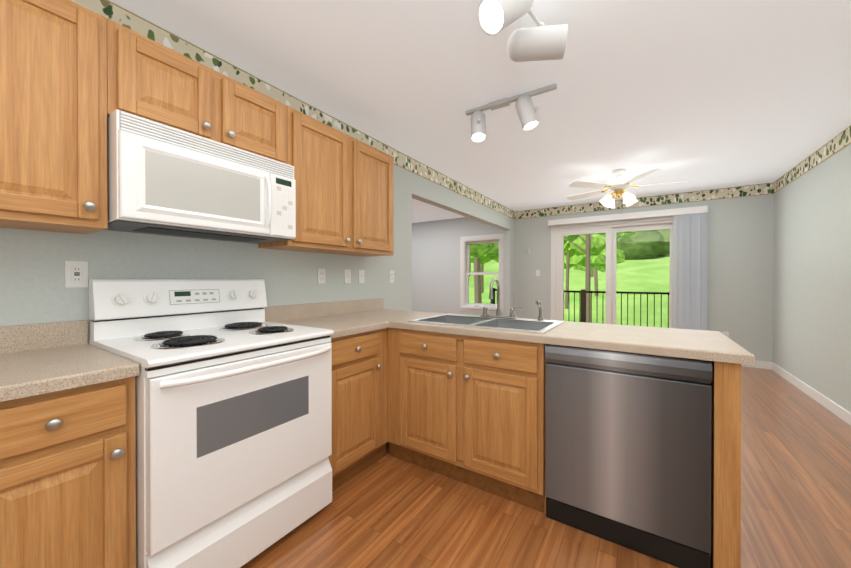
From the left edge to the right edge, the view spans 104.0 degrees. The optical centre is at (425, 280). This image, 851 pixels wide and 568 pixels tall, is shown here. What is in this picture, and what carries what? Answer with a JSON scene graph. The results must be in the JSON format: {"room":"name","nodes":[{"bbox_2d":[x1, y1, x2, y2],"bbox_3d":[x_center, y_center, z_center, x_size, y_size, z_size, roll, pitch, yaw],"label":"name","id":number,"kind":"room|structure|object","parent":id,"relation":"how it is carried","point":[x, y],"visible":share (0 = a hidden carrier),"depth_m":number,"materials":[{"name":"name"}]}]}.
{"room":"kitchen","nodes":[
{"label":"kitchen","id":0,"kind":"room"},
{"bbox_2d":[0,164,514,343],"bbox_3d":[-0.508,-0.048,3.044,0.120,2.460,7.800,0,0,33],"label":"wall","id":1,"kind":"structure","parent":0,"point":[33,290],"depth_m":1.90,"materials":[{"name":"paint"}]},
{"bbox_2d":[0,0,107,233],"bbox_3d":[-1.562,-0.603,1.002,0.354,0.810,0.834,0,0,33],"label":"upper cabinet","id":2,"kind":"object","parent":1,"relation":"attached to","point":[53,115],"visible":1,"depth_m":1.16,"materials":[{"name":"brown wood"}]},
{"bbox_2d":[65,261,87,287],"bbox_3d":[-1.494,-0.025,1.425,0.009,0.115,0.070,0,0,33],"label":"electrical outlet","id":3,"kind":"object","parent":1,"relation":"attached to","point":[76,274],"visible":1,"depth_m":1.42,"materials":[{"name":"white plastic"}]},
{"bbox_2d":[107,18,286,163],"bbox_3d":[-1.119,-0.829,1.674,0.354,0.365,0.773,0,0,33],"label":"upper cabinet","id":4,"kind":"object","parent":1,"relation":"attached to","point":[149,79],"visible":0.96,"depth_m":1.49,"materials":[{"name":"brown wood"}]},
{"bbox_2d":[104,109,295,243],"bbox_3d":[-1.082,-0.433,1.651,0.443,0.422,0.759,0,0,33],"label":"over-the-range microwave","id":5,"kind":"object","parent":4,"relation":"attached to","point":[163,179],"visible":1,"depth_m":1.45,"materials":[{"name":"white plastic"}]},
{"bbox_2d":[71,0,514,218],"bbox_3d":[-0.457,-1.203,3.005,0.002,0.149,7.800,0,0,33],"label":"trim","id":6,"kind":"structure","parent":1,"relation":"attached to","point":[114,12],"depth_m":2.13,"materials":[{"name":"beige paper"}]},
{"bbox_2d":[318,268,324,283],"bbox_3d":[-0.784,-0.031,2.507,0.008,0.115,0.070,0,0,33],"label":"electrical outlet","id":7,"kind":"object","parent":1,"relation":"attached to","point":[321,276],"visible":1,"depth_m":2.50,"materials":[{"name":"white plastic"}]},
{"bbox_2d":[259,106,393,256],"bbox_3d":[-0.638,-0.610,2.409,0.354,0.810,0.979,0,0,33],"label":"upper cabinet","id":8,"kind":"object","parent":1,"relation":"attached to","point":[344,194],"visible":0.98,"depth_m":2.23,"materials":[{"name":"brown wood"}]},
{"bbox_2d":[344,269,350,282],"bbox_3d":[-0.635,-0.032,2.727,0.016,0.115,0.070,0,0,33],"label":"light switch","id":9,"kind":"object","parent":1,"relation":"attached to","point":[347,275],"visible":1,"depth_m":2.73,"materials":[{"name":"white plastic"}]},
{"bbox_2d":[358,270,363,282],"bbox_3d":[-0.547,-0.033,2.861,0.016,0.115,0.070,0,0,33],"label":"light switch","id":10,"kind":"object","parent":1,"relation":"attached to","point":[360,276],"visible":1,"depth_m":2.85,"materials":[{"name":"white plastic"}]},
{"bbox_2d":[389,271,393,282],"bbox_3d":[-0.325,-0.034,3.205,0.008,0.115,0.070,0,0,33],"label":"electrical outlet","id":11,"kind":"object","parent":1,"relation":"attached to","point":[391,276],"visible":1,"depth_m":3.20,"materials":[{"name":"white plastic"}]},
{"bbox_2d":[109,0,850,222],"bbox_3d":[-0.464,-1.328,3.033,7.200,0.100,8.080,0,0,33],"label":"ceiling","id":12,"kind":"structure","parent":0,"point":[699,95],"depth_m":2.12,"materials":[{"name":"paint"}]},
{"bbox_2d":[465,83,556,142],"bbox_3d":[0.580,-1.152,2.337,0.650,0.244,0.144,0,0,33],"label":"track light","id":13,"kind":"object","parent":12,"relation":"attached to","point":[526,109],"visible":1,"depth_m":2.30,"materials":[{"name":"grey metal"}]},
{"bbox_2d":[478,0,567,61],"bbox_3d":[0.296,-1.153,1.241,0.308,0.257,0.977,0,0,33],"label":"track light","id":14,"kind":"object","parent":12,"relation":"attached to","point":[541,41],"visible":1,"depth_m":1.48,"materials":[{"name":"grey metal"}]},
{"bbox_2d":[567,168,687,207],"bbox_3d":[2.296,-1.020,3.907,1.260,0.524,1.242,0,0,33],"label":"ceiling fan","id":15,"kind":"object","parent":12,"relation":"hanging from","point":[619,185],"visible":1,"depth_m":3.82,"materials":[{"name":"white plastic"}]},
{"bbox_2d":[241,366,850,567],"bbox_3d":[-0.464,1.232,3.045,7.200,0.100,8.080,0,0,33],"label":"floor","id":16,"kind":"structure","parent":0,"point":[388,510],"depth_m":1.66,"materials":[{"name":"brown wood"}]},
{"bbox_2d":[0,376,135,567],"bbox_3d":[-1.437,0.755,0.926,0.646,0.874,0.834,0,0,33],"label":"base cabinet","id":17,"kind":"object","parent":16,"relation":"on","point":[67,478],"visible":0.98,"depth_m":0.99,"materials":[{"name":"brown wood"}]},
{"bbox_2d":[0,320,138,401],"bbox_3d":[-1.451,0.246,0.923,0.634,0.141,0.855,0,0,33],"label":"countertop","id":18,"kind":"structure","parent":17,"relation":"on","point":[39,358],"depth_m":1.13,"materials":[{"name":"laminate"}]},
{"bbox_2d":[89,279,333,567],"bbox_3d":[-0.940,0.591,1.560,0.742,1.195,0.764,0,0,33],"label":"range","id":19,"kind":"object","parent":16,"relation":"on","point":[233,399],"visible":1,"depth_m":1.36,"materials":[{"name":"white metal"}]},
{"bbox_2d":[328,328,387,491],"bbox_3d":[-0.631,0.749,2.154,0.646,0.874,0.549,0,0,33],"label":"base cabinet","id":20,"kind":"object","parent":16,"relation":"on","point":[359,401],"visible":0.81,"depth_m":1.99,"materials":[{"name":"brown wood"}]},
{"bbox_2d":[263,302,391,337],"bbox_3d":[-0.643,0.241,2.129,0.660,0.141,0.500,0,0,33],"label":"countertop","id":21,"kind":"structure","parent":20,"relation":"on","point":[344,318],"depth_m":2.30,"materials":[{"name":"laminate"}]},
{"bbox_2d":[388,327,544,512],"bbox_3d":[0.333,0.749,2.203,1.015,0.874,0.630,0,0,33],"label":"base cabinet","id":22,"kind":"object","parent":16,"relation":"on","point":[469,410],"visible":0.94,"depth_m":1.85,"materials":[{"name":"brown wood"}]},
{"bbox_2d":[335,298,754,364],"bbox_3d":[0.403,0.240,2.153,2.381,0.141,0.688,0,0,33],"label":"countertop","id":23,"kind":"structure","parent":22,"relation":"on","point":[707,345],"depth_m":1.64,"materials":[{"name":"laminate"}]},
{"bbox_2d":[408,278,564,340],"bbox_3d":[0.398,0.212,2.175,0.860,0.454,0.550,0,0,33],"label":"sink","id":24,"kind":"object","parent":23,"relation":"in","point":[511,322],"visible":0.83,"depth_m":2.25,"materials":[{"name":"silver metal"}]},
{"bbox_2d":[475,278,542,320],"bbox_3d":[0.539,0.125,2.268,0.485,0.280,0.185,0,0,33],"label":"faucet","id":25,"kind":"object","parent":23,"relation":"on","point":[485,316],"depth_m":2.30,"materials":[{"name":"silver metal"}]},
{"bbox_2d":[545,344,711,567],"bbox_3d":[1.023,0.754,1.729,0.631,0.868,0.624,0,0,33],"label":"dishwasher","id":26,"kind":"object","parent":16,"relation":"on","point":[627,449],"visible":0.96,"depth_m":1.45,"materials":[{"name":"grey metal"}]},
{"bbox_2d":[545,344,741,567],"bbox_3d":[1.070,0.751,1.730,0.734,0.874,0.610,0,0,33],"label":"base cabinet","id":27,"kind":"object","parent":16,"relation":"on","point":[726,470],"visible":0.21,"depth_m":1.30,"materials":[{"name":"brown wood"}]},
{"bbox_2d":[412,194,773,361],"bbox_3d":[1.710,-0.064,6.349,6.960,2.460,0.160,0,0,33],"label":"wall","id":28,"kind":"structure","parent":0,"point":[740,236],"depth_m":4.73,"materials":[{"name":"paint"}]},
{"bbox_2d":[460,233,503,312],"bbox_3d":[1.148,-0.136,6.686,0.940,1.530,0.192,0,0,33],"label":"window","id":29,"kind":"structure","parent":28,"relation":"in","point":[465,260],"depth_m":6.76,"materials":[{"name":"white"}]},
{"bbox_2d":[551,215,672,327],"bbox_3d":[3.063,0.092,5.441,1.910,2.155,0.154,0,0,33],"label":"sliding glass door","id":30,"kind":"structure","parent":28,"relation":"in","point":[611,228],"depth_m":5.46,"materials":[{"name":"white"}]},
{"bbox_2d":[548,206,707,329],"bbox_3d":[3.077,0.051,5.290,2.150,2.200,0.109,0,0,33],"label":"vertical blinds","id":31,"kind":"object","parent":28,"relation":"attached to","point":[689,267],"visible":0.79,"depth_m":4.79,"materials":[{"name":"white"}]},
{"bbox_2d":[515,183,770,218],"bbox_3d":[3.136,-1.214,5.310,3.420,0.149,0.003,0,0,33],"label":"trim","id":32,"kind":"structure","parent":28,"relation":"attached to","point":[757,189],"depth_m":5.01,"materials":[{"name":"beige paper"}]},
{"bbox_2d":[742,361,769,368],"bbox_3d":[4.183,1.126,4.628,0.850,0.095,0.012,0,0,33],"label":"baseboard","id":33,"kind":"structure","parent":28,"relation":"attached to","point":[758,364],"depth_m":4.43,"materials":[{"name":"white wood"}]},
{"bbox_2d":[773,144,850,412],"bbox_3d":[2.495,-0.039,1.096,0.120,2.460,8.080,0,0,33],"label":"wall","id":34,"kind":"structure","parent":0,"point":[812,286],"depth_m":3.28,"materials":[{"name":"paint"}]},
{"bbox_2d":[770,362,850,424],"bbox_3d":[2.429,1.144,1.121,0.013,0.095,7.800,0,0,33],"label":"baseboard","id":35,"kind":"structure","parent":34,"relation":"attached to","point":[842,413],"depth_m":3.26,"materials":[{"name":"white wood"}]},
{"bbox_2d":[771,125,850,193],"bbox_3d":[2.432,-1.194,1.107,0.002,0.149,7.800,0,0,33],"label":"trim","id":36,"kind":"structure","parent":34,"relation":"attached to","point":[843,139],"depth_m":3.30,"materials":[{"name":"beige paper"}]},
{"label":"outside","id":37,"kind":"structure","parent":0,"visible":0},
{"bbox_2d":[469,256,669,327],"bbox_3d":[24.491,-2.856,40.988,140.000,10.793,84.500,0,0,33],"label":"lawn","id":38,"kind":"structure","parent":37,"point":[627,273],"depth_m":23.15,"materials":[{"name":"green plant"}]},
{"bbox_2d":[469,231,637,322],"bbox_3d":[4.963,-5.366,23.958,18.250,16.101,26.648,0,0,33],"label":"tree","id":39,"kind":"object","parent":38,"relation":"on","point":[488,253],"depth_m":17.28,"materials":[{"name":"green plant"}]},
{"bbox_2d":[491,288,669,327],"bbox_3d":[3.657,0.841,6.184,5.800,1.270,1.685,0,0,33],"label":"railing","id":40,"kind":"object","parent":38,"relation":"on","point":[583,292],"depth_m":7.05,"materials":[{"name":"black metal"}]},
{"bbox_2d":[491,229,669,259],"bbox_3d":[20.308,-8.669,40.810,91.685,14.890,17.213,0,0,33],"label":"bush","id":41,"kind":"object","parent":38,"relation":"on","point":[631,243],"depth_m":31.62,"materials":[{"name":"green plant"}]}
]}

